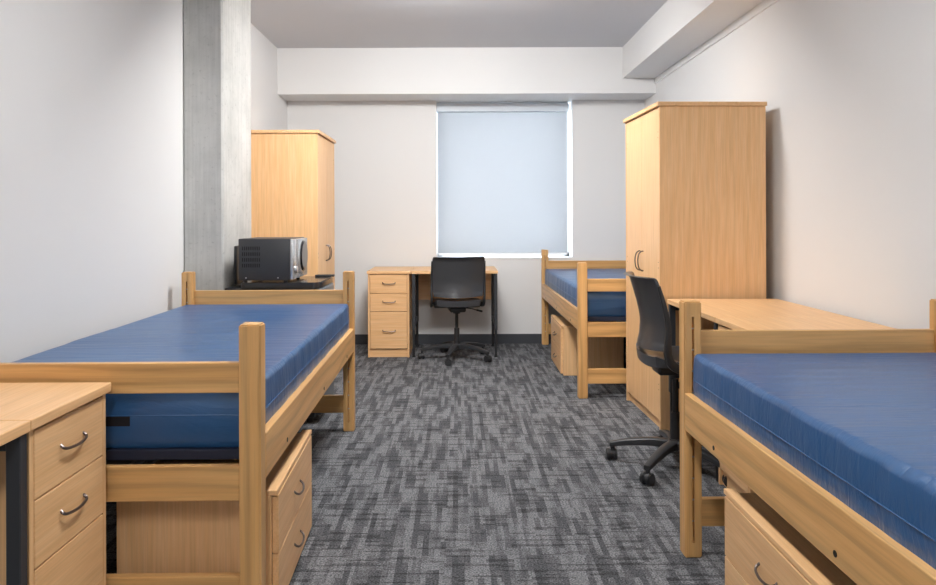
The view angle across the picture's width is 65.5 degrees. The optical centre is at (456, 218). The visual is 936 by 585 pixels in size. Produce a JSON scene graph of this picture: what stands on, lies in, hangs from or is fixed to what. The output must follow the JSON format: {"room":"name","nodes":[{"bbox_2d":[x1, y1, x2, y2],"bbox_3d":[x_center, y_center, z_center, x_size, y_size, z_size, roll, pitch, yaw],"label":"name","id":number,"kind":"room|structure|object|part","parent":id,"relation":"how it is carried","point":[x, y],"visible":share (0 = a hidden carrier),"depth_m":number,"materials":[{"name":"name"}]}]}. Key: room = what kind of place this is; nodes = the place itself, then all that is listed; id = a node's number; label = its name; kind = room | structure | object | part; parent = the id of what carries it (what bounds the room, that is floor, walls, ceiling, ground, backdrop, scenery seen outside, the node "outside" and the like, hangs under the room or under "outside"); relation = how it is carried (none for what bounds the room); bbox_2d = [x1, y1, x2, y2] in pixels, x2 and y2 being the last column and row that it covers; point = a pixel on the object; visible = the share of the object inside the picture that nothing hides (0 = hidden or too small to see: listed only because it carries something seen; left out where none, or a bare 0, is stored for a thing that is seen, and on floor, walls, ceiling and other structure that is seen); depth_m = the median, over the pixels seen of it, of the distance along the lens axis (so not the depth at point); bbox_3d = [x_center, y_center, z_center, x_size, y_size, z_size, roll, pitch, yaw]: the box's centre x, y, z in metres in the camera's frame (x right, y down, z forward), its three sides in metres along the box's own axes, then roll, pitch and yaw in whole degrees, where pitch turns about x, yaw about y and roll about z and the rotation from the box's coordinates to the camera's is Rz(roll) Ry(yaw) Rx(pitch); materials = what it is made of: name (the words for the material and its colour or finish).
{"room":"dormitory room","nodes":[
{"label":"dormitory room","id":0,"kind":"room"},
{"bbox_2d":[0,0,286,362],"bbox_3d":[-1.716,-0.176,2.260,0.120,2.805,9.720,0,0,0],"label":"wall","id":1,"kind":"structure","parent":0,"point":[92,102],"depth_m":3.29,"materials":[{"name":"white paint"}]},
{"bbox_2d":[106,460,132,464],"bbox_3d":[-1.647,1.178,0.900,0.008,0.095,7.000,0,0,0],"label":"baseboard","id":2,"kind":"structure","parent":1,"relation":"attached to","point":[108,462],"depth_m":3.52,"materials":[{"name":"grey plastic"}]},
{"bbox_2d":[183,0,250,289],"bbox_3d":[-1.534,-0.177,4.705,0.243,2.805,0.610,0,0,0],"label":"column","id":3,"kind":"structure","parent":1,"relation":"attached to","point":[216,33],"depth_m":4.40,"materials":[{"name":"concrete"}]},
{"bbox_2d":[106,343,725,584],"bbox_3d":[0.098,1.270,2.400,3.738,0.100,10.240,0,0,0],"label":"floor","id":4,"kind":"structure","parent":0,"point":[471,470],"depth_m":3.30,"materials":[{"name":"carpet"}]},
{"bbox_2d":[0,421,29,584],"bbox_3d":[-1.283,0.843,1.282,0.620,0.763,0.765,0,0,0],"label":"desk","id":5,"kind":"object","parent":4,"relation":"on","point":[13,434],"visible":1,"depth_m":1.63,"materials":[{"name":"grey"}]},
{"bbox_3d":[-1.266,0.505,1.645,0.507,0.035,0.024,0,0,0],"label":"cross rail","id":6,"kind":"part","parent":5,"relation":"part of","materials":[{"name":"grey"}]},
{"bbox_3d":[-0.995,0.735,1.645,0.033,0.497,0.028,0,0,0],"label":"leg","id":7,"kind":"part","parent":5,"relation":"part of","materials":[{"name":"grey metal"}]},
{"bbox_2d":[0,382,110,584],"bbox_3d":[-1.278,0.843,1.861,0.631,0.763,0.388,0,0,0],"label":"drawer pedestal","id":8,"kind":"object","parent":4,"relation":"on","point":[66,438],"visible":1,"depth_m":1.84,"materials":[{"name":"laminate"}]},
{"bbox_3d":[-1.283,0.856,1.683,0.600,0.737,0.017,0,0,0],"label":"panel","id":9,"kind":"part","parent":8,"relation":"part of","materials":[{"name":"laminate"}]},
{"bbox_3d":[-1.284,0.474,1.861,0.620,0.026,0.388,0,0,0],"label":"panel","id":10,"kind":"part","parent":8,"relation":"part of","materials":[{"name":"laminate"}]},
{"bbox_3d":[-0.992,0.737,1.857,0.019,0.157,0.325,0,0,0],"label":"drawer","id":11,"kind":"part","parent":8,"relation":"part of","materials":[{"name":"laminate"}]},
{"bbox_3d":[-0.993,0.574,1.857,0.019,0.161,0.325,0,0,0],"label":"drawer","id":12,"kind":"part","parent":8,"relation":"part of","materials":[{"name":"laminate"}]},
{"bbox_3d":[-0.991,0.983,1.857,0.019,0.326,0.325,0,0,0],"label":"drawer","id":13,"kind":"part","parent":8,"relation":"part of","materials":[{"name":"laminate"}]},
{"bbox_3d":[-0.975,0.731,1.861,0.024,0.022,0.118,0,0,0],"label":"handle","id":14,"kind":"part","parent":8,"relation":"part of","materials":[{"name":"grey metal"}]},
{"bbox_3d":[-0.975,0.568,1.861,0.024,0.022,0.118,0,0,0],"label":"handle","id":15,"kind":"part","parent":8,"relation":"part of","materials":[{"name":"grey metal"}]},
{"bbox_3d":[-1.283,0.856,2.031,0.600,0.737,0.017,0,0,0],"label":"panel","id":16,"kind":"part","parent":8,"relation":"part of","materials":[{"name":"laminate"}]},
{"bbox_2d":[0,271,354,584],"bbox_3d":[-1.070,0.764,3.156,0.987,0.920,2.170,0,0,-1],"label":"bed","id":17,"kind":"object","parent":4,"relation":"on","point":[261,445],"visible":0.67,"depth_m":2.08,"materials":[{"name":"brown wood"}]},
{"bbox_3d":[-1.054,0.456,2.090,0.861,0.087,0.026,0,0,-1],"label":"rail","id":18,"kind":"part","parent":17,"relation":"part of","materials":[{"name":"brown wood"}]},
{"bbox_3d":[-1.053,0.759,2.090,0.861,0.100,0.026,0,0,-1],"label":"rail","id":19,"kind":"part","parent":17,"relation":"part of","materials":[{"name":"brown wood"}]},
{"bbox_3d":[-1.052,1.074,2.090,0.861,0.100,0.026,0,0,-1],"label":"rail","id":20,"kind":"part","parent":17,"relation":"part of","materials":[{"name":"brown wood"}]},
{"bbox_2d":[10,304,348,447],"bbox_3d":[-1.070,0.579,3.155,0.946,0.199,2.039,0,0,-1],"label":"mattress","id":21,"kind":"object","parent":17,"relation":"on","point":[298,337],"visible":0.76,"depth_m":2.64,"materials":[{"name":"blue fabric"}]},
{"bbox_3d":[-1.548,0.765,4.202,0.062,0.920,0.062,0,0,-1],"label":"post","id":22,"kind":"part","parent":17,"relation":"part of","materials":[{"name":"brown wood"}]},
{"bbox_3d":[-0.592,0.762,2.109,0.062,0.920,0.062,0,0,-1],"label":"post","id":23,"kind":"part","parent":17,"relation":"part of","materials":[{"name":"brown wood"}]},
{"bbox_3d":[-1.088,0.456,4.221,0.861,0.087,0.026,0,0,-1],"label":"rail","id":24,"kind":"part","parent":17,"relation":"part of","materials":[{"name":"brown wood"}]},
{"bbox_3d":[-0.591,0.696,3.163,0.026,0.133,2.046,0,0,-1],"label":"rail","id":25,"kind":"part","parent":17,"relation":"part of","materials":[{"name":"brown wood"}]},
{"bbox_3d":[-1.086,1.074,4.221,0.861,0.100,0.026,0,0,-1],"label":"rail","id":26,"kind":"part","parent":17,"relation":"part of","materials":[{"name":"brown wood"}]},
{"bbox_3d":[-0.625,0.762,4.217,0.062,0.920,0.062,0,0,-1],"label":"post","id":27,"kind":"part","parent":17,"relation":"part of","materials":[{"name":"brown wood"}]},
{"bbox_2d":[117,430,311,584],"bbox_3d":[-0.793,1.029,2.552,0.511,0.388,0.650,0,0,-2],"label":"drawer unit","id":28,"kind":"object","parent":4,"relation":"on","point":[152,536],"visible":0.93,"depth_m":2.23,"materials":[{"name":"laminate"}]},
{"bbox_3d":[-0.804,1.037,2.235,0.467,0.372,0.018,0,0,-2],"label":"panel","id":29,"kind":"part","parent":28,"relation":"part of","materials":[{"name":"laminate"}]},
{"bbox_3d":[-0.819,0.852,2.551,0.437,0.018,0.614,0,0,-2],"label":"panel","id":30,"kind":"part","parent":28,"relation":"part of","materials":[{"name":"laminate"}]},
{"bbox_3d":[-0.572,0.943,2.559,0.019,0.179,0.622,0,0,-2],"label":"drawer","id":31,"kind":"part","parent":28,"relation":"part of","materials":[{"name":"laminate"}]},
{"bbox_3d":[-0.571,1.123,2.559,0.019,0.174,0.622,0,0,-2],"label":"drawer","id":32,"kind":"part","parent":28,"relation":"part of","materials":[{"name":"laminate"}]},
{"bbox_3d":[-0.552,1.127,2.560,0.028,0.025,0.118,0,0,-2],"label":"handle","id":33,"kind":"part","parent":28,"relation":"part of","materials":[{"name":"grey metal"}]},
{"bbox_3d":[-0.552,0.947,2.560,0.028,0.025,0.118,0,0,-2],"label":"handle","id":34,"kind":"part","parent":28,"relation":"part of","materials":[{"name":"grey metal"}]},
{"bbox_2d":[225,246,334,422],"bbox_3d":[-1.091,0.696,4.575,0.629,1.055,0.490,0,0,0],"label":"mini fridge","id":35,"kind":"object","parent":4,"relation":"on","point":[319,281],"visible":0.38,"depth_m":4.37,"materials":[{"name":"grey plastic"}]},
{"bbox_3d":[-1.397,0.647,4.700,0.018,0.955,0.200,0,0,0],"label":"panel","id":36,"kind":"part","parent":35,"relation":"part of","materials":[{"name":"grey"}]},
{"bbox_2d":[238,237,307,282],"bbox_3d":[-1.128,0.248,4.524,0.336,0.262,0.422,0,0,0],"label":"microwave","id":37,"kind":"object","parent":35,"relation":"on","point":[285,259],"visible":1,"depth_m":4.32,"materials":[{"name":"grey metal"}]},
{"bbox_3d":[-0.982,0.240,4.385,0.016,0.240,0.131,0,0,0],"label":"control panel","id":38,"kind":"part","parent":37,"relation":"part of","materials":[{"name":"silver metal"}]},
{"bbox_3d":[-0.981,0.240,4.593,0.018,0.240,0.277,0,0,0],"label":"door","id":39,"kind":"part","parent":37,"relation":"part of","materials":[{"name":"silver metal"}]},
{"bbox_3d":[-0.831,0.795,4.580,0.037,0.755,0.464,0,0,0],"label":"door","id":40,"kind":"part","parent":35,"relation":"part of","materials":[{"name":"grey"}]},
{"bbox_2d":[251,130,335,289],"bbox_3d":[-1.324,0.282,5.770,0.655,1.885,0.764,0,0,0],"label":"wardrobe","id":41,"kind":"object","parent":4,"relation":"on","point":[292,171],"visible":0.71,"depth_m":5.40,"materials":[{"name":"laminate"}]},
{"bbox_3d":[-1.338,-0.648,5.770,0.633,0.024,0.764,0,0,0],"label":"panel","id":42,"kind":"part","parent":41,"relation":"part of","materials":[{"name":"laminate"}]},
{"bbox_3d":[-1.044,0.265,5.595,0.019,1.794,0.348,0,0,0],"label":"door","id":43,"kind":"part","parent":41,"relation":"part of","materials":[{"name":"laminate"}]},
{"bbox_3d":[-1.044,0.265,5.945,0.019,1.794,0.348,0,0,0],"label":"door","id":44,"kind":"part","parent":41,"relation":"part of","materials":[{"name":"laminate"}]},
{"bbox_3d":[-1.339,0.294,6.130,0.615,1.861,0.019,0,0,0],"label":"panel","id":45,"kind":"part","parent":41,"relation":"part of","materials":[{"name":"laminate"}]},
{"bbox_2d":[367,266,414,357],"bbox_3d":[-0.600,0.841,6.720,0.388,0.763,0.631,0,0,0],"label":"drawer pedestal","id":46,"kind":"object","parent":4,"relation":"on","point":[390,332],"visible":1,"depth_m":6.42,"materials":[{"name":"laminate"}]},
{"bbox_3d":[-0.777,0.854,6.725,0.017,0.737,0.600,0,0,0],"label":"panel","id":47,"kind":"part","parent":46,"relation":"part of","materials":[{"name":"laminate"}]},
{"bbox_3d":[-0.603,0.981,6.434,0.325,0.326,0.019,0,0,0],"label":"drawer","id":48,"kind":"part","parent":46,"relation":"part of","materials":[{"name":"laminate"}]},
{"bbox_3d":[-0.604,0.736,6.434,0.325,0.157,0.019,0,0,0],"label":"drawer","id":49,"kind":"part","parent":46,"relation":"part of","materials":[{"name":"laminate"}]},
{"bbox_3d":[-0.605,0.573,6.434,0.325,0.161,0.019,0,0,0],"label":"drawer","id":50,"kind":"part","parent":46,"relation":"part of","materials":[{"name":"laminate"}]},
{"bbox_3d":[-0.601,0.472,6.725,0.388,0.026,0.620,0,0,0],"label":"panel","id":51,"kind":"part","parent":46,"relation":"part of","materials":[{"name":"laminate"}]},
{"bbox_3d":[-0.604,0.844,7.019,0.331,0.717,0.012,0,0,0],"label":"panel","id":52,"kind":"part","parent":46,"relation":"part of","materials":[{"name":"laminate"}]},
{"bbox_3d":[-0.429,0.853,6.725,0.017,0.737,0.600,0,0,0],"label":"panel","id":53,"kind":"part","parent":46,"relation":"part of","materials":[{"name":"laminate"}]},
{"bbox_2d":[411,266,497,356],"bbox_3d":[-0.020,0.839,6.725,0.765,0.763,0.620,0,0,0],"label":"desk","id":54,"kind":"object","parent":4,"relation":"on","point":[421,275],"visible":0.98,"depth_m":6.95,"materials":[{"name":"laminate"}]},
{"bbox_3d":[-0.382,0.733,6.436,0.028,0.497,0.033,0,0,0],"label":"leg","id":55,"kind":"part","parent":54,"relation":"part of","materials":[{"name":"grey metal"}]},
{"bbox_3d":[-0.382,0.733,6.976,0.028,0.497,0.033,0,0,0],"label":"leg","id":56,"kind":"part","parent":54,"relation":"part of","materials":[{"name":"grey metal"}]},
{"bbox_3d":[-0.020,0.627,6.959,0.693,0.287,0.018,0,0,0],"label":"modesty panel","id":57,"kind":"part","parent":54,"relation":"part of","materials":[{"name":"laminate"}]},
{"bbox_3d":[0.343,0.730,6.976,0.028,0.497,0.033,0,0,0],"label":"leg","id":58,"kind":"part","parent":54,"relation":"part of","materials":[{"name":"grey metal"}]},
{"bbox_3d":[0.343,0.730,6.436,0.028,0.497,0.033,0,0,0],"label":"leg","id":59,"kind":"part","parent":54,"relation":"part of","materials":[{"name":"grey metal"}]},
{"bbox_2d":[418,256,491,365],"bbox_3d":[-0.031,0.770,6.369,0.646,0.900,0.675,0,0,-7],"label":"chair","id":60,"kind":"object","parent":4,"relation":"on","point":[451,277],"visible":1,"depth_m":6.21,"materials":[{"name":"grey plastic"}]},
{"bbox_3d":[-0.008,0.726,6.413,0.438,0.071,0.430,0,0,-7],"label":"seat","id":61,"kind":"part","parent":60,"relation":"part of","materials":[{"name":"grey plastic"}]},
{"bbox_3d":[0.017,0.497,6.201,0.457,0.354,0.155,0,0,-7],"label":"backrest","id":62,"kind":"part","parent":60,"relation":"part of","materials":[{"name":"grey plastic"}]},
{"bbox_2d":[541,249,625,398],"bbox_3d":[1.315,0.755,6.013,0.987,0.920,2.170,0,0,0],"label":"bed","id":63,"kind":"object","parent":4,"relation":"on","point":[578,317],"visible":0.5,"depth_m":4.93,"materials":[{"name":"brown wood"}]},
{"bbox_3d":[0.854,0.757,7.067,0.062,0.920,0.062,0,0,0],"label":"post","id":64,"kind":"part","parent":63,"relation":"part of","materials":[{"name":"brown wood"}]},
{"bbox_3d":[0.835,0.691,6.013,0.026,0.133,2.046,0,0,0],"label":"rail","id":65,"kind":"part","parent":63,"relation":"part of","materials":[{"name":"brown wood"}]},
{"bbox_3d":[0.854,0.757,4.959,0.062,0.920,0.062,0,0,0],"label":"post","id":66,"kind":"part","parent":63,"relation":"part of","materials":[{"name":"brown wood"}]},
{"bbox_2d":[545,269,625,315],"bbox_3d":[1.315,0.571,6.012,0.946,0.199,2.039,0,0,0],"label":"mattress","id":67,"kind":"object","parent":63,"relation":"on","point":[563,282],"visible":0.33,"depth_m":5.44,"materials":[{"name":"blue fabric"}]},
{"bbox_3d":[1.314,0.448,7.079,0.861,0.087,0.026,0,0,0],"label":"rail","id":68,"kind":"part","parent":63,"relation":"part of","materials":[{"name":"brown wood"}]},
{"bbox_3d":[1.314,0.448,4.947,0.861,0.087,0.026,0,0,0],"label":"rail","id":69,"kind":"part","parent":63,"relation":"part of","materials":[{"name":"brown wood"}]},
{"bbox_3d":[1.315,0.750,4.947,0.861,0.100,0.026,0,0,0],"label":"rail","id":70,"kind":"part","parent":63,"relation":"part of","materials":[{"name":"brown wood"}]},
{"bbox_3d":[1.316,1.065,4.947,0.861,0.100,0.026,0,0,0],"label":"rail","id":71,"kind":"part","parent":63,"relation":"part of","materials":[{"name":"brown wood"}]},
{"bbox_2d":[551,315,623,375],"bbox_3d":[1.042,1.022,5.983,0.511,0.388,0.650,0,0,0],"label":"drawer unit","id":72,"kind":"object","parent":4,"relation":"on","point":[603,352],"visible":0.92,"depth_m":5.66,"materials":[{"name":"laminate"}]},
{"bbox_3d":[0.821,1.118,5.985,0.019,0.174,0.622,0,0,1],"label":"drawer","id":73,"kind":"part","parent":72,"relation":"part of","materials":[{"name":"laminate"}]},
{"bbox_3d":[0.820,0.938,5.985,0.019,0.179,0.622,0,0,1],"label":"drawer","id":74,"kind":"part","parent":72,"relation":"part of","materials":[{"name":"laminate"}]},
{"bbox_3d":[1.067,0.845,5.983,0.437,0.018,0.614,0,0,0],"label":"panel","id":75,"kind":"part","parent":72,"relation":"part of","materials":[{"name":"laminate"}]},
{"bbox_3d":[1.062,1.030,5.667,0.467,0.372,0.018,0,0,0],"label":"panel","id":76,"kind":"part","parent":72,"relation":"part of","materials":[{"name":"laminate"}]},
{"bbox_2d":[606,271,726,486],"bbox_3d":[1.082,0.743,3.595,0.655,0.946,0.633,0,0,0],"label":"chair","id":77,"kind":"object","parent":4,"relation":"on","point":[654,347],"visible":0.66,"depth_m":3.47,"materials":[{"name":"grey plastic"}]},
{"bbox_3d":[0.905,0.448,3.572,0.155,0.354,0.457,0,0,0],"label":"backrest","id":78,"kind":"part","parent":77,"relation":"part of","materials":[{"name":"grey plastic"}]},
{"bbox_3d":[1.118,0.675,3.572,0.430,0.071,0.438,0,0,0],"label":"seat","id":79,"kind":"part","parent":77,"relation":"part of","materials":[{"name":"grey plastic"}]},
{"bbox_2d":[623,101,766,430],"bbox_3d":[1.437,0.273,4.531,0.655,1.885,0.764,0,0,-2],"label":"wardrobe","id":80,"kind":"object","parent":4,"relation":"on","point":[696,170],"visible":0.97,"depth_m":4.17,"materials":[{"name":"laminate"}]},
{"bbox_3d":[1.443,0.284,4.892,0.615,1.861,0.019,0,0,-2],"label":"panel","id":81,"kind":"part","parent":80,"relation":"part of","materials":[{"name":"laminate"}]},
{"bbox_3d":[1.152,0.257,4.698,0.019,1.794,0.348,0,0,-2],"label":"door","id":82,"kind":"part","parent":80,"relation":"part of","materials":[{"name":"laminate"}]},
{"bbox_3d":[1.129,0.259,4.553,0.040,0.128,0.008,0,0,-2],"label":"handle","id":83,"kind":"part","parent":80,"relation":"part of","materials":[{"name":"grey metal"}]},
{"bbox_3d":[1.131,0.259,4.490,0.040,0.128,0.008,0,0,-2],"label":"handle","id":84,"kind":"part","parent":80,"relation":"part of","materials":[{"name":"grey metal"}]},
{"bbox_3d":[1.163,0.257,4.347,0.019,1.794,0.348,0,0,-2],"label":"door","id":85,"kind":"part","parent":80,"relation":"part of","materials":[{"name":"laminate"}]},
{"bbox_3d":[1.445,-0.658,4.531,0.633,0.024,0.764,0,0,-2],"label":"panel","id":86,"kind":"part","parent":80,"relation":"part of","materials":[{"name":"laminate"}]},
{"bbox_2d":[667,299,847,481],"bbox_3d":[1.501,0.833,3.740,0.620,0.763,0.765,0,0,0],"label":"desk","id":87,"kind":"object","parent":4,"relation":"on","point":[711,309],"visible":0.27,"depth_m":3.68,"materials":[{"name":"brown wood"}]},
{"bbox_3d":[1.212,0.727,4.102,0.033,0.497,0.028,0,0,0],"label":"leg","id":88,"kind":"part","parent":87,"relation":"part of","materials":[{"name":"grey metal"}]},
{"bbox_2d":[724,488,856,584],"bbox_3d":[1.051,1.022,1.918,0.511,0.388,0.650,0,0,0],"label":"drawer unit","id":89,"kind":"object","parent":4,"relation":"on","point":[762,548],"visible":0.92,"depth_m":1.97,"materials":[{"name":"laminate"}]},
{"bbox_3d":[0.829,1.118,1.918,0.019,0.174,0.622,0,0,0],"label":"drawer","id":90,"kind":"part","parent":89,"relation":"part of","materials":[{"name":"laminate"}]},
{"bbox_3d":[0.809,0.942,1.918,0.028,0.025,0.118,0,0,0],"label":"handle","id":91,"kind":"part","parent":89,"relation":"part of","materials":[{"name":"grey metal"}]},
{"bbox_3d":[0.829,0.938,1.918,0.019,0.179,0.622,0,0,0],"label":"drawer","id":92,"kind":"part","parent":89,"relation":"part of","materials":[{"name":"laminate"}]},
{"bbox_2d":[715,317,895,492],"bbox_3d":[1.496,0.833,3.161,0.631,0.763,0.388,0,0,0],"label":"drawer pedestal","id":93,"kind":"object","parent":4,"relation":"on","point":[724,323],"visible":0.1,"depth_m":3.17,"materials":[{"name":"laminate"}]},
{"bbox_3d":[1.501,0.846,3.338,0.600,0.737,0.017,0,0,0],"label":"panel","id":94,"kind":"part","parent":93,"relation":"part of","materials":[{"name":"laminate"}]},
{"bbox_3d":[1.208,0.566,3.164,0.019,0.161,0.325,0,0,0],"label":"drawer","id":95,"kind":"part","parent":93,"relation":"part of","materials":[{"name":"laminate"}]},
{"bbox_3d":[1.210,0.975,3.164,0.019,0.326,0.325,0,0,0],"label":"drawer","id":96,"kind":"part","parent":93,"relation":"part of","materials":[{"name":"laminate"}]},
{"bbox_3d":[1.500,0.465,3.161,0.620,0.026,0.388,0,0,0],"label":"panel","id":97,"kind":"part","parent":93,"relation":"part of","materials":[{"name":"laminate"}]},
{"bbox_2d":[679,299,935,584],"bbox_3d":[1.319,0.755,1.594,0.987,0.920,2.170,0,0,0],"label":"bed","id":98,"kind":"object","parent":4,"relation":"on","point":[866,554],"visible":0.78,"depth_m":2.36,"materials":[{"name":"brown wood"}]},
{"bbox_3d":[0.848,0.757,2.644,0.062,0.920,0.062,0,0,0],"label":"post","id":99,"kind":"part","parent":98,"relation":"part of","materials":[{"name":"brown wood"}]},
{"bbox_3d":[1.310,1.065,2.660,0.861,0.100,0.026,0,0,-1],"label":"rail","id":100,"kind":"part","parent":98,"relation":"part of","materials":[{"name":"brown wood"}]},
{"bbox_3d":[0.839,0.691,1.590,0.026,0.133,2.046,0,0,0],"label":"rail","id":101,"kind":"part","parent":98,"relation":"part of","materials":[{"name":"brown wood"}]},
{"bbox_2d":[693,353,935,569],"bbox_3d":[1.319,0.571,1.593,0.946,0.199,2.039,0,0,0],"label":"mattress","id":102,"kind":"object","parent":98,"relation":"on","point":[861,427],"visible":0.85,"depth_m":1.84,"materials":[{"name":"blue fabric"}]},
{"bbox_3d":[1.308,0.448,2.660,0.861,0.087,0.026,0,0,-1],"label":"rail","id":103,"kind":"part","parent":98,"relation":"part of","materials":[{"name":"brown wood"}]},
{"bbox_3d":[1.771,0.754,2.652,0.062,0.920,0.062,0,0,-1],"label":"post","id":104,"kind":"part","parent":98,"relation":"part of","materials":[{"name":"brown wood"}]},
{"bbox_2d":[251,0,666,47],"bbox_3d":[0.088,-1.635,2.400,3.738,0.100,10.240,0,0,0],"label":"ceiling","id":105,"kind":"structure","parent":0,"point":[285,23],"depth_m":5.85,"materials":[{"name":"grey paint"}]},
{"bbox_2d":[287,100,644,333],"bbox_3d":[0.093,-0.183,7.320,3.738,2.805,0.400,0,0,0],"label":"wall","id":106,"kind":"structure","parent":0,"point":[385,152],"depth_m":7.12,"materials":[{"name":"white paint"}]},
{"bbox_2d":[277,47,655,100],"bbox_3d":[0.089,-1.372,6.925,3.498,0.427,0.390,0,0,0],"label":"beam","id":107,"kind":"structure","parent":106,"relation":"attached to","point":[472,73],"depth_m":6.73,"materials":[{"name":"white paint"}]},
{"bbox_2d":[355,334,625,343],"bbox_3d":[0.098,1.172,7.116,3.498,0.095,0.008,0,0,0],"label":"baseboard","id":108,"kind":"structure","parent":106,"relation":"attached to","point":[359,338],"depth_m":7.11,"materials":[{"name":"grey plastic"}]},
{"bbox_2d":[437,104,572,258],"bbox_3d":[0.466,-0.385,7.267,1.334,1.549,0.306,0,0,0],"label":"window","id":109,"kind":"structure","parent":106,"relation":"in","point":[567,256],"depth_m":7.36,"materials":[{"name":"white"}]},
{"bbox_2d":[437,102,567,254],"bbox_3d":[0.448,-0.395,7.225,1.295,1.507,0.090,0,0,0],"label":"roller blind","id":110,"kind":"object","parent":109,"relation":"attached to","point":[502,167],"visible":1,"depth_m":7.23,"materials":[{"name":"fabric"}]},
{"bbox_3d":[0.468,0.383,7.237,1.334,0.012,0.246,0,0,0],"label":"sill","id":111,"kind":"part","parent":109,"relation":"part of","materials":[{"name":"white"}]},
{"bbox_2d":[645,0,935,328],"bbox_3d":[1.902,-0.189,2.260,0.120,2.805,9.720,0,0,0],"label":"wall","id":112,"kind":"structure","parent":0,"point":[848,87],"depth_m":3.46,"materials":[{"name":"white paint"}]},
{"bbox_2d":[623,0,763,77],"bbox_3d":[1.685,-1.445,2.065,0.306,0.291,9.330,0,0,0],"label":"beam","id":113,"kind":"structure","parent":112,"relation":"attached to","point":[679,27],"depth_m":5.30,"materials":[{"name":"white paint"}]},
{"bbox_2d":[655,0,778,83],"bbox_3d":[1.833,-1.274,2.065,0.012,0.052,9.330,0,0,0],"label":"trim","id":114,"kind":"structure","parent":112,"relation":"attached to","point":[765,4],"depth_m":5.05,"materials":[{"name":"white paint"}]}
]}

